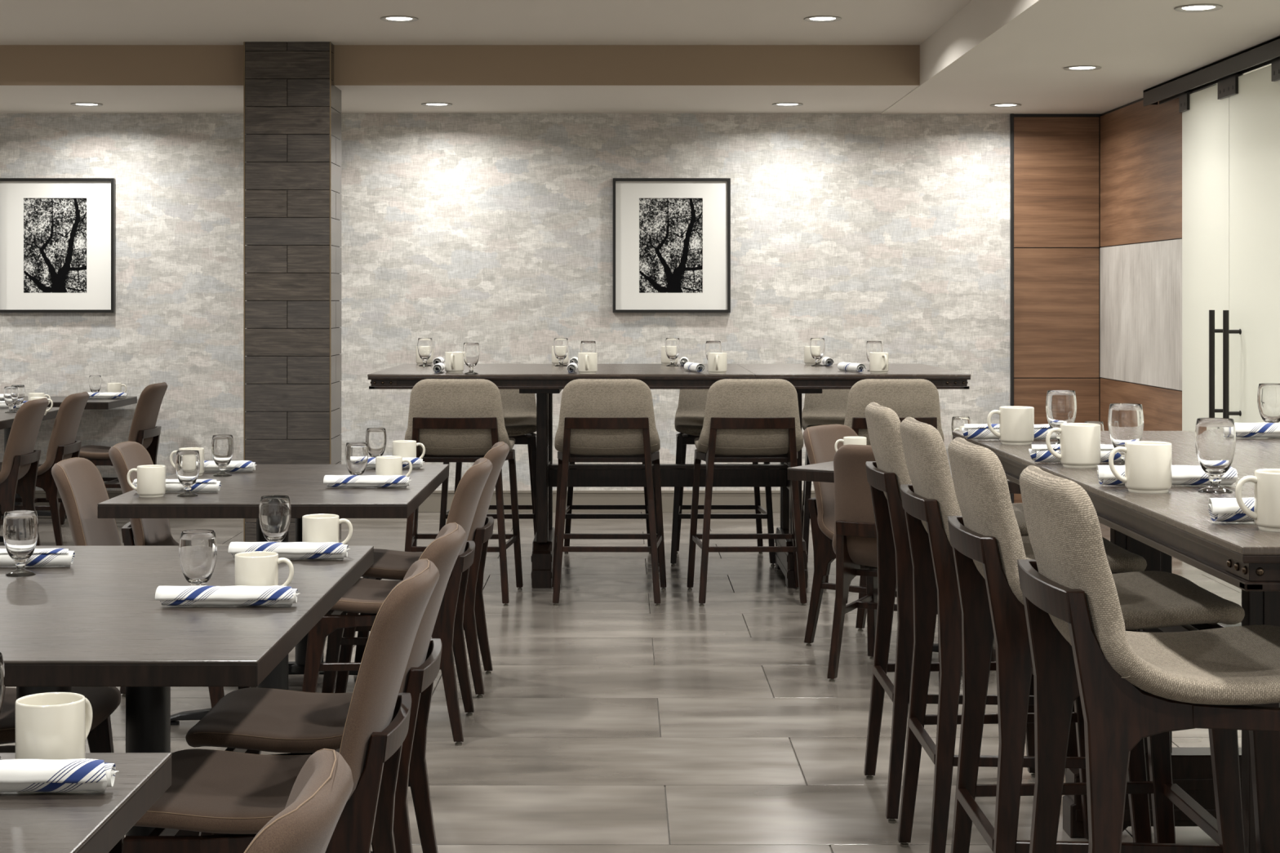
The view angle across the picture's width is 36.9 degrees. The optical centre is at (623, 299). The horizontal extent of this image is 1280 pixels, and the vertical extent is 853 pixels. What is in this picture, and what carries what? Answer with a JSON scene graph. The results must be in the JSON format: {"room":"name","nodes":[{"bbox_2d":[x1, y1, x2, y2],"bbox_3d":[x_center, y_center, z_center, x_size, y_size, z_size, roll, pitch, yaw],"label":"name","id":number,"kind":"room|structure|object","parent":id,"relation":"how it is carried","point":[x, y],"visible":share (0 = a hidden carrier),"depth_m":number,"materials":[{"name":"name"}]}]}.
{"room":"restaurant dining room","nodes":[
{"label":"restaurant dining room","id":0,"kind":"room"},
{"bbox_2d":[0,0,971,44],"bbox_3d":[-2.478,-1.502,3.980,8.344,0.100,13.960,0,0,0],"label":"ceiling","id":1,"kind":"structure","parent":0,"point":[22,22],"depth_m":9.96,"materials":[{"name":"paint"}]},
{"bbox_2d":[0,44,919,85],"bbox_3d":[-2.478,-1.337,10.950,8.344,0.229,0.020,0,0,0],"label":"ceiling beam","id":2,"kind":"structure","parent":1,"relation":"attached to","point":[20,64],"depth_m":10.94,"materials":[{"name":"beige paint"}]},
{"bbox_2d":[0,113,1009,490],"bbox_3d":[-1.978,-0.026,12.675,9.045,2.852,0.150,0,0,0],"label":"wall","id":3,"kind":"structure","parent":0,"point":[494,231],"depth_m":12.60,"materials":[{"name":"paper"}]},
{"bbox_2d":[0,177,115,312],"bbox_3d":[-3.725,-0.353,12.577,0.772,0.882,0.038,0,0,0],"label":"framed picture","id":4,"kind":"object","parent":3,"relation":"attached to","point":[57,235],"visible":1,"depth_m":12.57,"materials":[{"name":"black"}]},
{"bbox_2d":[23,198,86,293],"bbox_3d":[-3.729,-0.353,12.587,0.436,0.642,0.010,0,0,0],"label":"print","id":5,"kind":"object","parent":4,"relation":"attached to","point":[55,229],"depth_m":12.58,"materials":[{"name":"black"}]},
{"bbox_2d":[0,85,918,113],"bbox_3d":[-2.478,-1.387,11.855,8.344,0.329,1.790,0,0,0],"label":"ceiling","id":6,"kind":"structure","parent":3,"relation":"attached to","point":[13,99],"depth_m":11.67,"materials":[{"name":"paint"}]},
{"bbox_2d":[21,490,1010,511],"bbox_3d":[-1.978,1.329,12.590,9.045,0.142,0.020,0,0,0],"label":"baseboard","id":7,"kind":"structure","parent":3,"relation":"attached to","point":[433,503],"depth_m":12.59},
{"bbox_2d":[613,177,730,312],"bbox_3d":[0.318,-0.353,12.577,0.772,0.882,0.038,0,0,0],"label":"framed picture","id":8,"kind":"object","parent":3,"relation":"attached to","point":[672,236],"visible":1,"depth_m":12.57,"materials":[{"name":"black"}]},
{"bbox_2d":[639,198,702,293],"bbox_3d":[0.314,-0.353,12.587,0.436,0.642,0.010,0,0,0],"label":"print","id":9,"kind":"object","parent":8,"relation":"attached to","point":[671,229],"depth_m":12.58,"materials":[{"name":"black"}]},
{"bbox_2d":[0,511,1241,852],"bbox_3d":[0.250,1.460,4.950,13.500,0.120,15.900,0,0,0],"label":"floor","id":10,"kind":"structure","parent":0,"point":[607,718],"depth_m":6.45,"materials":[{"name":"wood"}]},
{"bbox_2d":[0,397,48,546],"bbox_3d":[-3.349,0.962,10.093,0.598,0.876,0.509,0,0,-2],"label":"dining chair","id":11,"kind":"object","parent":10,"relation":"on","point":[20,466],"visible":0.93,"depth_m":9.96,"materials":[{"name":"leather"}]},
{"bbox_2d":[0,407,59,542],"bbox_3d":[-3.755,1.019,10.500,0.990,0.762,1.600,0,0,0],"label":"dining table","id":12,"kind":"object","parent":10,"relation":"on","point":[6,419],"visible":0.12,"depth_m":10.69,"materials":[{"name":"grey wood"}]},
{"bbox_2d":[3,386,17,413],"bbox_3d":[-3.440,0.565,10.765,0.079,0.146,0.079,0,0,-32],"label":"water goblet","id":13,"kind":"object","parent":12,"relation":"on","point":[11,393],"visible":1,"depth_m":10.74,"materials":[{"name":"clear glass"}]},
{"bbox_2d":[0,391,88,546],"bbox_3d":[-3.323,0.962,10.773,0.598,0.876,0.509,0,0,-2],"label":"dining chair","id":14,"kind":"object","parent":10,"relation":"on","point":[62,446],"visible":0.66,"depth_m":10.58,"materials":[{"name":"brown wood"}]},
{"bbox_2d":[0,686,124,852],"bbox_3d":[-1.507,0.962,4.440,0.598,0.876,0.509,0,0,0],"label":"dining chair","id":15,"kind":"object","parent":10,"relation":"on","point":[104,700],"visible":0.21,"depth_m":4.56,"materials":[{"name":"brown wood"}]},
{"bbox_2d":[1,395,137,519],"bbox_3d":[-3.895,1.019,12.223,1.410,0.762,0.705,0,0,0],"label":"dining table","id":16,"kind":"object","parent":10,"relation":"on","point":[91,404],"visible":0.12,"depth_m":12.16,"materials":[{"name":"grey wood"}]},
{"bbox_2d":[88,392,127,399],"bbox_3d":[-3.305,0.615,12.221,0.295,0.043,0.049,0,0,-2],"label":"napkin","id":17,"kind":"object","parent":16,"relation":"on","point":[91,395],"visible":0.91,"depth_m":12.21,"materials":[{"name":"fabric"}]},
{"bbox_2d":[0,752,171,852],"bbox_3d":[-1.117,1.019,1.847,0.966,0.762,1.694,0,0,0],"label":"dining table","id":18,"kind":"object","parent":10,"relation":"on","point":[31,822],"visible":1,"depth_m":2.41,"materials":[{"name":"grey wood"}]},
{"bbox_2d":[0,652,5,759],"bbox_3d":[-0.895,0.565,2.647,0.079,0.146,0.079,0,0,12],"label":"water goblet","id":19,"kind":"object","parent":18,"relation":"on","point":[2,682],"visible":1,"depth_m":2.64,"materials":[{"name":"clear glass"}]},
{"bbox_2d":[15,692,92,759],"bbox_3d":[-0.774,0.589,2.597,0.091,0.098,0.113,0,0,-7],"label":"coffee mug","id":20,"kind":"object","parent":18,"relation":"on","point":[51,726],"visible":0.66,"depth_m":2.55,"materials":[{"name":"beige"}]},
{"bbox_2d":[0,758,119,792],"bbox_3d":[-0.799,0.615,2.471,0.295,0.043,0.049,0,0,-2],"label":"rolled napkin","id":21,"kind":"object","parent":18,"relation":"on","point":[43,775],"visible":1,"depth_m":2.46,"materials":[{"name":"fabric"}]},
{"bbox_2d":[59,382,167,526],"bbox_3d":[-3.178,0.962,12.027,0.598,0.876,0.509,0,0,2],"label":"dining chair","id":22,"kind":"object","parent":10,"relation":"on","point":[144,430],"visible":0.59,"depth_m":11.87,"materials":[{"name":"brown wood"}]},
{"bbox_2d":[108,441,178,697],"bbox_3d":[-1.552,0.962,6.967,0.598,0.876,0.509,0,0,-2],"label":"dining chair","id":23,"kind":"object","parent":10,"relation":"on","point":[125,456],"visible":0.3,"depth_m":6.87,"materials":[{"name":"leather"}]},
{"bbox_2d":[51,457,250,708],"bbox_3d":[-1.542,0.962,6.247,0.598,0.876,0.509,0,0,-2],"label":"dining chair","id":24,"kind":"object","parent":10,"relation":"on","point":[81,486],"visible":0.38,"depth_m":6.20,"materials":[{"name":"brown wood"}]},
{"bbox_2d":[0,546,373,835],"bbox_3d":[-1.135,1.019,4.165,0.981,0.762,1.579,0,0,0],"label":"dining table","id":25,"kind":"object","parent":10,"relation":"on","point":[96,620],"visible":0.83,"depth_m":3.87,"materials":[{"name":"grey wood"}]},
{"bbox_2d":[2,510,38,576],"bbox_3d":[-1.394,0.565,4.433,0.079,0.146,0.079,0,0,41],"label":"water goblet","id":26,"kind":"object","parent":25,"relation":"on","point":[20,527],"visible":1,"depth_m":4.41,"materials":[{"name":"clear glass"}]},
{"bbox_2d":[0,548,75,566],"bbox_3d":[-1.453,0.615,4.561,0.292,0.044,0.044,0,0,-2],"label":"napkin","id":27,"kind":"object","parent":25,"relation":"on","point":[40,557],"visible":0.8,"depth_m":4.54,"materials":[{"name":"fabric"}]},
{"bbox_2d":[178,529,217,586],"bbox_3d":[-0.900,0.565,4.055,0.079,0.146,0.079,0,0,-7],"label":"water goblet","id":28,"kind":"object","parent":25,"relation":"on","point":[197,548],"visible":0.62,"depth_m":4.03,"materials":[{"name":"clear glass"}]},
{"bbox_2d":[155,585,300,606],"bbox_3d":[-0.818,0.616,3.972,0.295,0.043,0.048,0,0,-1],"label":"rolled napkin","id":29,"kind":"object","parent":25,"relation":"on","point":[197,595],"visible":1,"depth_m":3.95,"materials":[{"name":"fabric"}]},
{"bbox_2d":[234,551,293,586],"bbox_3d":[-0.766,0.589,4.049,0.114,0.098,0.091,0,0,32],"label":"coffee mug","id":30,"kind":"object","parent":25,"relation":"on","point":[258,568],"visible":0.57,"depth_m":4.02,"materials":[{"name":"beige"}]},
{"bbox_2d":[258,495,291,542],"bbox_3d":[-0.867,0.565,4.770,0.079,0.146,0.079,0,0,-40],"label":"water goblet","id":31,"kind":"object","parent":25,"relation":"on","point":[274,511],"visible":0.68,"depth_m":4.74,"materials":[{"name":"clear glass"}]},
{"bbox_2d":[227,542,350,559],"bbox_3d":[-0.815,0.615,4.686,0.295,0.043,0.049,0,0,1],"label":"napkin","id":32,"kind":"object","parent":25,"relation":"on","point":[289,550],"visible":0.88,"depth_m":4.67,"materials":[{"name":"fabric"}]},
{"bbox_2d":[302,514,352,544],"bbox_3d":[-0.744,0.589,4.777,0.114,0.098,0.091,0,0,-40],"label":"coffee mug","id":33,"kind":"object","parent":25,"relation":"on","point":[316,528],"visible":0.63,"depth_m":4.74,"materials":[{"name":"beige"}]},
{"bbox_2d":[97,464,448,724],"bbox_3d":[-1.155,1.019,6.685,0.967,0.762,1.430,0,0,0],"label":"dining table","id":34,"kind":"object","parent":10,"relation":"on","point":[239,495],"visible":0.4,"depth_m":6.26,"materials":[{"name":"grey wood"}]},
{"bbox_2d":[126,464,165,497],"bbox_3d":[-1.536,0.589,6.203,0.114,0.098,0.091,0,0,32],"label":"coffee mug","id":35,"kind":"object","parent":34,"relation":"on","point":[151,478],"visible":1,"depth_m":6.16,"materials":[{"name":"beige"}]},
{"bbox_2d":[132,479,221,492],"bbox_3d":[-1.472,0.615,6.321,0.292,0.044,0.045,0,0,2],"label":"napkin","id":36,"kind":"object","parent":34,"relation":"on","point":[171,485],"visible":0.5,"depth_m":6.30,"materials":[{"name":"fabric"}]},
{"bbox_2d":[169,447,204,475],"bbox_3d":[-1.571,0.589,6.935,0.114,0.098,0.091,0,0,32],"label":"coffee mug","id":37,"kind":"object","parent":34,"relation":"on","point":[201,450],"visible":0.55,"depth_m":6.92,"materials":[{"name":"beige"}]},
{"bbox_2d":[175,449,199,497],"bbox_3d":[-1.411,0.565,6.208,0.079,0.146,0.079,0,0,11],"label":"water goblet","id":38,"kind":"object","parent":34,"relation":"on","point":[187,461],"visible":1,"depth_m":6.18,"materials":[{"name":"clear glass"}]},
{"bbox_2d":[211,435,233,476],"bbox_3d":[-1.446,0.565,6.916,0.079,0.146,0.079,0,0,16],"label":"water goblet","id":39,"kind":"object","parent":34,"relation":"on","point":[222,446],"visible":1,"depth_m":6.89,"materials":[{"name":"clear glass"}]},
{"bbox_2d":[204,460,257,471],"bbox_3d":[-1.496,0.615,7.053,0.295,0.043,0.049,0,0,-2],"label":"napkin","id":40,"kind":"object","parent":34,"relation":"on","point":[209,465],"visible":0.56,"depth_m":7.04,"materials":[{"name":"fabric"}]},
{"bbox_2d":[345,442,368,475],"bbox_3d":[-0.912,0.565,6.555,0.079,0.146,0.079,0,0,12],"label":"water goblet","id":41,"kind":"object","parent":34,"relation":"on","point":[356,453],"visible":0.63,"depth_m":6.53,"materials":[{"name":"clear glass"}]},
{"bbox_2d":[323,475,410,487],"bbox_3d":[-0.862,0.616,6.470,0.295,0.043,0.048,0,0,0],"label":"napkin","id":42,"kind":"object","parent":34,"relation":"on","point":[331,481],"visible":1,"depth_m":6.45,"materials":[{"name":"fabric"}]},
{"bbox_2d":[365,427,386,457],"bbox_3d":[-0.940,0.565,7.288,0.079,0.146,0.079,0,0,-25],"label":"water goblet","id":43,"kind":"object","parent":34,"relation":"on","point":[375,437],"visible":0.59,"depth_m":7.26,"materials":[{"name":"clear glass"}]},
{"bbox_2d":[345,457,424,468],"bbox_3d":[-0.893,0.615,7.197,0.295,0.043,0.049,0,0,-1],"label":"napkin","id":44,"kind":"object","parent":34,"relation":"on","point":[417,463],"visible":0.39,"depth_m":7.18,"materials":[{"name":"fabric"}]},
{"bbox_2d":[375,455,412,476],"bbox_3d":[-0.791,0.589,6.550,0.113,0.098,0.091,0,0,28],"label":"coffee mug","id":45,"kind":"object","parent":34,"relation":"on","point":[386,465],"visible":0.62,"depth_m":6.52,"materials":[{"name":"beige"}]},
{"bbox_2d":[392,440,425,458],"bbox_3d":[-0.824,0.589,7.296,0.114,0.098,0.091,0,0,-42],"label":"coffee mug","id":46,"kind":"object","parent":34,"relation":"on","point":[403,448],"visible":0.53,"depth_m":7.25,"materials":[{"name":"beige"}]},
{"bbox_2d":[121,559,439,852],"bbox_3d":[-0.665,0.962,3.750,0.598,0.876,0.509,0,0,0],"label":"dining chair","id":47,"kind":"object","parent":10,"relation":"on","point":[234,795],"visible":0.8,"depth_m":3.58,"materials":[{"name":"leather"}]},
{"bbox_2d":[243,41,341,542],"bbox_3d":[-1.893,-0.026,11.017,0.492,2.852,0.436,0,0,0],"label":"column","id":48,"kind":"structure","parent":10,"relation":"on","point":[292,101],"depth_m":10.80,"materials":[{"name":"black tile"}]},
{"bbox_2d":[244,748,353,852],"bbox_3d":[-0.605,0.962,2.105,0.598,0.876,0.509,0,0,0],"label":"dining chair","id":49,"kind":"object","parent":10,"relation":"on","point":[320,793],"visible":1,"depth_m":2.02,"materials":[{"name":"brown fabric"}]},
{"bbox_2d":[185,522,466,852],"bbox_3d":[-0.663,0.962,4.380,0.598,0.876,0.509,0,0,0],"label":"dining chair","id":50,"kind":"object","parent":10,"relation":"on","point":[252,720],"visible":0.62,"depth_m":4.27,"materials":[{"name":"brown wood"}]},
{"bbox_2d":[302,457,493,746],"bbox_3d":[-0.728,0.962,6.230,0.598,0.876,0.509,0,0,0],"label":"dining chair","id":51,"kind":"object","parent":10,"relation":"on","point":[366,596],"visible":0.56,"depth_m":6.03,"materials":[{"name":"leather"}]},
{"bbox_2d":[334,441,509,697],"bbox_3d":[-0.715,0.962,6.950,0.598,0.876,0.509,0,0,0],"label":"dining chair","id":52,"kind":"object","parent":10,"relation":"on","point":[388,564],"visible":0.44,"depth_m":6.77,"materials":[{"name":"brown wood"}]},
{"bbox_2d":[404,378,523,606],"bbox_3d":[-0.764,0.882,8.990,0.552,1.036,0.545,0,0,1],"label":"bar stool","id":53,"kind":"object","parent":10,"relation":"on","point":[455,420],"visible":0.71,"depth_m":8.76,"materials":[{"name":"brown"}]},
{"bbox_2d":[439,389,536,535],"bbox_3d":[-0.700,0.882,10.320,0.552,1.036,0.545,0,0,0],"label":"bar stool","id":54,"kind":"object","parent":10,"relation":"on","point":[519,410],"visible":0.33,"depth_m":10.41,"materials":[{"name":"brown wood"}]},
{"bbox_2d":[551,378,666,606],"bbox_3d":[-0.071,0.882,8.990,0.552,1.036,0.545,0,0,1],"label":"bar stool","id":55,"kind":"object","parent":10,"relation":"on","point":[601,420],"visible":1,"depth_m":8.76,"materials":[{"name":"fabric"}]},
{"bbox_2d":[564,461,658,565],"bbox_3d":[-0.080,0.882,10.320,0.552,1.036,0.545,0,0,0],"label":"bar stool","id":56,"kind":"object","parent":10,"relation":"on","point":[569,516],"visible":0.03,"depth_m":10.51,"materials":[{"name":"brown wood"}]},
{"bbox_2d":[367,364,970,588],"bbox_3d":[0.215,0.875,9.660,2.815,1.050,1.450,0,0,0],"label":"bar table","id":57,"kind":"object","parent":10,"relation":"on","point":[544,380],"visible":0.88,"depth_m":9.32,"materials":[{"name":"brown wood"}]},
{"bbox_2d":[417,337,432,366],"bbox_3d":[-1.037,0.277,10.028,0.079,0.146,0.079,0,0,-16],"label":"water goblet","id":58,"kind":"object","parent":57,"relation":"on","point":[424,345],"visible":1,"depth_m":10.00,"materials":[{"name":"clear glass"}]},
{"bbox_2d":[444,351,463,373],"bbox_3d":[-0.812,0.301,9.134,0.091,0.098,0.113,0,0,38],"label":"coffee mug","id":59,"kind":"object","parent":57,"relation":"on","point":[454,361],"visible":0.97,"depth_m":9.10,"materials":[{"name":"beige"}]},
{"bbox_2d":[462,342,479,374],"bbox_3d":[-0.710,0.277,8.957,0.079,0.146,0.079,0,0,-21],"label":"water goblet","id":60,"kind":"object","parent":57,"relation":"on","point":[471,351],"visible":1,"depth_m":8.93,"materials":[{"name":"clear glass"}]},
{"bbox_2d":[553,337,568,366],"bbox_3d":[-0.325,0.277,10.028,0.079,0.146,0.079,0,0,-21],"label":"water goblet","id":61,"kind":"object","parent":57,"relation":"on","point":[561,347],"visible":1,"depth_m":10.00,"materials":[{"name":"clear glass"}]},
{"bbox_2d":[577,352,597,373],"bbox_3d":[-0.174,0.301,9.017,0.091,0.098,0.113,0,0,38],"label":"coffee mug","id":62,"kind":"object","parent":57,"relation":"on","point":[587,362],"visible":1,"depth_m":8.99,"materials":[{"name":"beige"}]},
{"bbox_2d":[665,337,679,366],"bbox_3d":[0.259,0.277,10.028,0.079,0.146,0.079,0,0,37],"label":"water goblet","id":63,"kind":"object","parent":57,"relation":"on","point":[672,344],"visible":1,"depth_m":10.00,"materials":[{"name":"clear glass"}]},
{"bbox_2d":[707,352,727,373],"bbox_3d":[0.437,0.301,9.017,0.091,0.098,0.113,0,0,38],"label":"coffee mug","id":64,"kind":"object","parent":57,"relation":"on","point":[717,362],"visible":1,"depth_m":8.99,"materials":[{"name":"beige"}]},
{"bbox_2d":[809,337,825,366],"bbox_3d":[1.017,0.277,10.028,0.079,0.146,0.079,0,0,0],"label":"water goblet","id":65,"kind":"object","parent":57,"relation":"on","point":[817,345],"visible":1,"depth_m":10.00,"materials":[{"name":"clear glass"}]},
{"bbox_2d":[836,361,866,372],"bbox_3d":[1.100,0.328,9.255,0.049,0.043,0.295,0,0,-14],"label":"roll","id":66,"kind":"object","parent":57,"relation":"on","point":[847,366],"visible":1,"depth_m":9.19,"materials":[{"name":"fabric"}]},
{"bbox_2d":[869,351,888,373],"bbox_3d":[1.220,0.301,9.065,0.113,0.098,0.091,0,0,37],"label":"coffee mug","id":67,"kind":"object","parent":57,"relation":"on","point":[878,361],"visible":1,"depth_m":9.03,"materials":[{"name":"beige"}]},
{"bbox_2d":[670,389,775,565],"bbox_3d":[0.525,0.882,10.320,0.552,1.036,0.545,0,0,0],"label":"bar stool","id":68,"kind":"object","parent":10,"relation":"on","point":[690,413],"visible":0.5,"depth_m":10.33,"materials":[{"name":"brown wood"}]},
{"bbox_2d":[686,378,807,606],"bbox_3d":[0.588,0.882,8.990,0.552,1.036,0.545,0,0,-1],"label":"bar stool","id":69,"kind":"object","parent":10,"relation":"on","point":[745,420],"visible":0.99,"depth_m":8.76,"materials":[{"name":"fabric"}]},
{"bbox_2d":[801,389,849,555],"bbox_3d":[1.215,0.882,10.320,0.552,1.036,0.545,0,0,0],"label":"bar stool","id":70,"kind":"object","parent":10,"relation":"on","point":[829,406],"visible":0.2,"depth_m":10.48,"materials":[{"name":"fabric"}]},
{"bbox_2d":[803,424,897,646],"bbox_3d":[1.046,0.962,7.787,0.598,0.876,0.509,0,0,36],"label":"dining chair","id":71,"kind":"object","parent":10,"relation":"on","point":[820,441],"visible":0.27,"depth_m":7.73,"materials":[{"name":"brown wood"}]},
{"bbox_2d":[823,378,944,605],"bbox_3d":[1.236,0.882,8.990,0.552,1.036,0.545,0,0,-1],"label":"bar stool","id":72,"kind":"object","parent":10,"relation":"on","point":[918,399],"visible":0.27,"depth_m":8.74,"materials":[{"name":"fabric"}]},
{"bbox_2d":[787,449,1021,671],"bbox_3d":[1.418,1.019,7.395,1.150,0.762,1.150,0,0,34],"label":"dining table","id":73,"kind":"object","parent":10,"relation":"on","point":[820,472],"visible":0.03,"depth_m":7.19,"materials":[{"name":"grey wood"}]},
{"bbox_2d":[834,436,866,452],"bbox_3d":[0.896,0.589,7.495,0.114,0.098,0.091,0,0,32],"label":"coffee mug","id":74,"kind":"object","parent":73,"relation":"on","point":[846,440],"visible":0.47,"depth_m":7.46,"materials":[{"name":"beige"}]},
{"bbox_2d":[826,444,995,684],"bbox_3d":[1.053,0.962,7.101,0.509,0.876,0.598,0,0,28],"label":"dining chair","id":75,"kind":"object","parent":10,"relation":"on","point":[855,535],"visible":0.47,"depth_m":7.00,"materials":[{"name":"brown wood"}]},
{"bbox_2d":[863,401,1078,823],"bbox_3d":[0.958,0.847,5.360,0.545,1.106,0.552,0,0,0],"label":"bar stool","id":76,"kind":"object","parent":10,"relation":"on","point":[886,475],"visible":0.4,"depth_m":5.18,"materials":[{"name":"brown wood"}]},
{"bbox_2d":[897,417,1152,852],"bbox_3d":[0.958,0.847,4.670,0.545,1.106,0.552,0,0,0],"label":"bar stool","id":77,"kind":"object","parent":10,"relation":"on","point":[927,504],"visible":0.56,"depth_m":4.48,"materials":[{"name":"brown wood"}]},
{"bbox_2d":[947,436,1245,852],"bbox_3d":[0.958,0.847,3.965,0.545,1.106,0.552,0,0,0],"label":"bar stool","id":78,"kind":"object","parent":10,"relation":"on","point":[986,541],"visible":0.69,"depth_m":3.79,"materials":[{"name":"brown wood"}]},
{"bbox_2d":[951,431,1279,852],"bbox_3d":[1.562,0.892,4.290,1.200,1.015,2.629,0,0,0],"label":"bar table","id":79,"kind":"object","parent":10,"relation":"on","point":[1177,523],"visible":0.38,"depth_m":3.93,"materials":[{"name":"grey wood"}]},
{"bbox_2d":[951,416,970,431],"bbox_3d":[1.411,0.565,8.000,0.079,0.146,0.079,0,0,4],"label":"water goblet","id":80,"kind":"object","parent":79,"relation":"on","point":[957,422],"visible":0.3,"depth_m":7.97,"materials":[{"name":"clear glass"}]},
{"bbox_2d":[961,423,1057,439],"bbox_3d":[1.069,0.362,5.231,0.292,0.044,0.044,0,0,0],"label":"roll","id":81,"kind":"object","parent":79,"relation":"on","point":[975,432],"visible":0.38,"depth_m":5.21,"materials":[{"name":"fabric"}]},
{"bbox_2d":[986,405,1034,444],"bbox_3d":[1.038,0.336,5.107,0.114,0.098,0.091,0,0,32],"label":"coffee mug","id":82,"kind":"object","parent":79,"relation":"on","point":[1016,423],"visible":1,"depth_m":5.07,"materials":[{"name":"beige"}]},
{"bbox_2d":[1045,390,1076,444],"bbox_3d":[1.145,0.312,5.007,0.079,0.146,0.079,0,0,-33],"label":"water goblet","id":83,"kind":"object","parent":79,"relation":"on","point":[1060,405],"visible":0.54,"depth_m":4.98,"materials":[{"name":"clear glass"}]},
{"bbox_2d":[1045,422,1100,468],"bbox_3d":[1.040,0.336,4.406,0.114,0.098,0.091,0,0,32],"label":"coffee mug","id":84,"kind":"object","parent":79,"relation":"on","point":[1079,442],"visible":1,"depth_m":4.36,"materials":[{"name":"beige"}]},
{"bbox_2d":[1028,444,1124,462],"bbox_3d":[1.096,0.362,4.502,0.292,0.044,0.044,0,0,-2],"label":"napkin","id":85,"kind":"object","parent":79,"relation":"on","point":[1038,453],"visible":0.35,"depth_m":4.48,"materials":[{"name":"fabric"}]},
{"bbox_2d":[1107,403,1143,465],"bbox_3d":[1.146,0.312,4.367,0.079,0.146,0.079,0,0,39],"label":"water goblet","id":86,"kind":"object","parent":79,"relation":"on","point":[1125,420],"visible":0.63,"depth_m":4.34,"materials":[{"name":"clear glass"}]},
{"bbox_2d":[1108,440,1172,493],"bbox_3d":[1.041,0.336,3.840,0.114,0.098,0.091,0,0,32],"label":"coffee mug","id":87,"kind":"object","parent":79,"relation":"on","point":[1148,464],"visible":1,"depth_m":3.80,"materials":[{"name":"beige"}]},
{"bbox_2d":[1097,465,1238,485],"bbox_3d":[1.121,0.363,3.945,0.295,0.043,0.048,0,0,-1],"label":"napkin","id":88,"kind":"object","parent":79,"relation":"on","point":[1188,475],"visible":0.43,"depth_m":3.93,"materials":[{"name":"fabric"}]},
{"bbox_2d":[1195,417,1235,493],"bbox_3d":[1.184,0.312,3.830,0.079,0.146,0.079,0,0,4],"label":"water goblet","id":89,"kind":"object","parent":79,"relation":"on","point":[1215,437],"visible":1,"depth_m":3.80,"materials":[{"name":"clear glass"}]},
{"bbox_2d":[1208,497,1253,522],"bbox_3d":[1.151,0.363,3.301,0.295,0.043,0.048,0,0,-4],"label":"roll","id":90,"kind":"object","parent":79,"relation":"on","point":[1220,509],"visible":0.55,"depth_m":3.28,"materials":[{"name":"fabric"}]},
{"bbox_2d":[1234,422,1279,438],"bbox_3d":[1.831,0.363,5.300,0.295,0.043,0.048,0,0,0],"label":"roll","id":91,"kind":"object","parent":79,"relation":"on","point":[1249,430],"visible":0.98,"depth_m":5.28,"materials":[{"name":"fabric"}]},
{"bbox_2d":[1235,468,1279,532],"bbox_3d":[1.092,0.336,3.206,0.114,0.098,0.091,0,0,32],"label":"coffee mug","id":92,"kind":"object","parent":79,"relation":"on","point":[1266,513],"visible":1,"depth_m":3.18,"materials":[{"name":"beige"}]},
{"bbox_2d":[1257,383,1279,422],"bbox_3d":[1.834,0.312,5.415,0.079,0.146,0.079,0,0,28],"label":"water goblet","id":93,"kind":"object","parent":79,"relation":"on","point":[1268,394],"visible":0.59,"depth_m":5.39,"materials":[{"name":"clear glass"}]},
{"bbox_2d":[1017,465,1279,852],"bbox_3d":[0.966,0.847,3.270,0.545,1.106,0.552,0,0,0],"label":"bar stool","id":94,"kind":"object","parent":10,"relation":"on","point":[1131,687],"visible":1,"depth_m":3.10,"materials":[{"name":"brown"}]},
{"bbox_2d":[1013,113,1101,503],"bbox_3d":[2.923,0.091,12.669,0.720,2.618,0.162,0,0,0],"label":"wall","id":95,"kind":"structure","parent":0,"point":[1057,246],"depth_m":12.59,"materials":[{"name":"brown wood"}]},
{"bbox_2d":[1009,113,1013,503],"bbox_3d":[2.554,0.091,12.660,0.018,2.618,0.180,0,0,0],"label":"trim","id":96,"kind":"structure","parent":95,"relation":"attached to","point":[1011,115],"depth_m":12.57,"materials":[{"name":"black metal"}]},
{"bbox_2d":[1100,84,1216,431],"bbox_3d":[3.208,0.091,11.600,0.150,2.618,2.000,0,0,0],"label":"wall","id":97,"kind":"structure","parent":0,"point":[1141,145],"depth_m":11.61,"materials":[{"name":"brown wood"}]},
{"bbox_2d":[880,0,1279,114],"bbox_3d":[4.347,-1.385,4.875,5.306,0.334,15.750,0,0,0],"label":"ceiling","id":98,"kind":"structure","parent":97,"relation":"attached to","point":[989,52],"depth_m":9.46,"materials":[{"name":"paint"}]},
{"bbox_2d":[1173,4,1222,12],"bbox_3d":[2.400,-1.216,7.990,0.196,0.008,0.196,0,0,0],"label":"recessed light","id":99,"kind":"object","parent":98,"relation":"in","point":[1192,7],"visible":1,"depth_m":8.00,"materials":[{"name":"white"}]},
{"bbox_3d":[3.208,0.091,0.500,0.150,2.618,7.000,0,0,0],"label":"wall","id":100,"kind":"structure","parent":0,"visible":0},
{"bbox_2d":[1178,76,1229,431],"bbox_3d":[3.049,0.129,10.148,0.112,2.518,0.829,0,0,0],"label":"door","id":101,"kind":"structure","parent":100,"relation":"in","point":[1205,112],"depth_m":10.16,"materials":[{"name":"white glass"}]},
{"bbox_2d":[1143,35,1279,106],"bbox_3d":[3.066,-1.170,7.560,0.072,0.092,7.200,0,0,0],"label":"sliding door track","id":102,"kind":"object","parent":100,"relation":"attached to","point":[1260,55],"depth_m":9.82,"materials":[{"name":"brown metal"}]},
{"bbox_2d":[1222,57,1279,422],"bbox_3d":[3.049,0.129,9.325,0.112,2.518,0.824,0,0,0],"label":"door","id":103,"kind":"structure","parent":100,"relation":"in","point":[1254,331],"depth_m":9.37,"materials":[{"name":"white glass"}]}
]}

